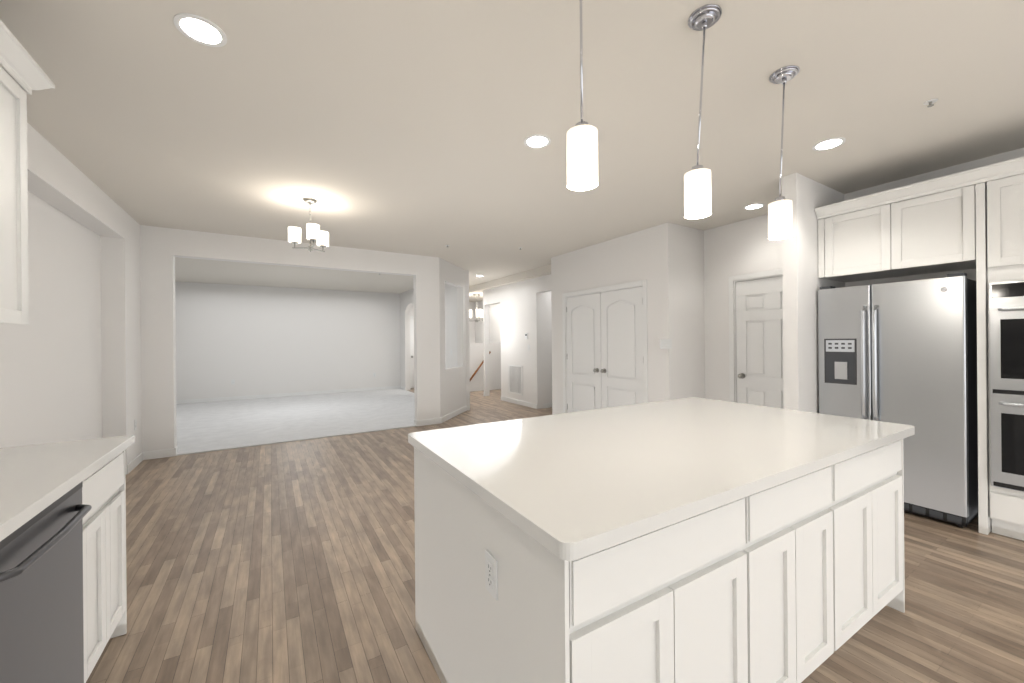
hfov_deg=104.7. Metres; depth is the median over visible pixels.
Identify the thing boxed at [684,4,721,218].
pendant light
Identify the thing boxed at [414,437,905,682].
kitchen island
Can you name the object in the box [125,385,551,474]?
baseboard
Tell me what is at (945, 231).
upper cabinet
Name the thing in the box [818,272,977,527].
refrigerator
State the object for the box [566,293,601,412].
door
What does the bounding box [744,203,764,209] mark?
recessed light
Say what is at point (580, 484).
island countertop
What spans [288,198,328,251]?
dining chandelier
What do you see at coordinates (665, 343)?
light switch
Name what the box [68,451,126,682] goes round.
base cabinet
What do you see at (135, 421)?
outlet
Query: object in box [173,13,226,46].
recessed light
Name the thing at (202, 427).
carpet floor
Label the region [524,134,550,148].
recessed light
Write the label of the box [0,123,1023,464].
wall
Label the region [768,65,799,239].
pendant light
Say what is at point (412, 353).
door
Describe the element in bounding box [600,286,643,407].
door
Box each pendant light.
[567,0,597,190]
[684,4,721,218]
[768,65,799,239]
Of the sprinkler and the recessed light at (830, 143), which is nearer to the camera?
the sprinkler
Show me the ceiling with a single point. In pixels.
(402, 126)
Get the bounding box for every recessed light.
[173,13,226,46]
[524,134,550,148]
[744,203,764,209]
[812,137,845,150]
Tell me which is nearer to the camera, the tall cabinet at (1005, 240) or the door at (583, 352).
the tall cabinet at (1005, 240)
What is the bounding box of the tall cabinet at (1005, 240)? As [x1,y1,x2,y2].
[987,174,1023,540]
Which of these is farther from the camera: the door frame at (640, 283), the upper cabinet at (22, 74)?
the door frame at (640, 283)
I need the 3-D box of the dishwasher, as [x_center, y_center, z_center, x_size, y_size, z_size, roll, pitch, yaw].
[-1.612,0.921,0.998,0.681,0.863,0.591,0,0,-32]
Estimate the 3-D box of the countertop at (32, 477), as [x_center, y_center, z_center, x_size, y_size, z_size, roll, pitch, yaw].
[-1.021,0.458,-0.077,0.727,0.038,4.140,0,0,-32]
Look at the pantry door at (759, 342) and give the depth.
4.49 m
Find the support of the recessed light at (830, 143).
in the ceiling
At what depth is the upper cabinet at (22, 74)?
1.59 m
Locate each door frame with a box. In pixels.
[562,280,647,412]
[728,269,782,402]
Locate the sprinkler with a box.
[923,99,937,106]
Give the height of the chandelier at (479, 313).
0.758 m
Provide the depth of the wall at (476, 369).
10.78 m
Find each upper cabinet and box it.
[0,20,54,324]
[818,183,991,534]
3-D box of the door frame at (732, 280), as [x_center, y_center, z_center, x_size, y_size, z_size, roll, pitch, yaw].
[2.927,0.274,4.389,0.126,2.110,0.966,-1,0,-32]
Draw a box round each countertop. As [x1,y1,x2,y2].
[0,435,134,541]
[408,397,914,564]
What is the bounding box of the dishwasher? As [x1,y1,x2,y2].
[0,481,91,682]
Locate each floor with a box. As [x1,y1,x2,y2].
[86,388,1023,682]
[176,388,415,455]
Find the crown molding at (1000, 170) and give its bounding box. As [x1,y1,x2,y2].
[815,157,1023,219]
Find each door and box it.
[410,316,413,387]
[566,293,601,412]
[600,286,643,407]
[736,276,783,408]
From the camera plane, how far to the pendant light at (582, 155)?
1.30 m
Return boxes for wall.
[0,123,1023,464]
[469,343,500,391]
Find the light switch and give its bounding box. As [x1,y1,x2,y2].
[660,339,671,348]
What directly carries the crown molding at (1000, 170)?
attached to the upper cabinet at (945, 231)
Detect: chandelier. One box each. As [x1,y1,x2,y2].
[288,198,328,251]
[469,294,482,321]
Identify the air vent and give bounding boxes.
[508,365,522,394]
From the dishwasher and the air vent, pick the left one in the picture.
the dishwasher
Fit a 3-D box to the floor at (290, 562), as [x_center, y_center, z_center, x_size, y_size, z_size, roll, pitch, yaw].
[-0.568,1.385,5.157,10.800,0.060,15.800,0,0,-32]
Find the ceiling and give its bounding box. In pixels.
[0,0,1023,301]

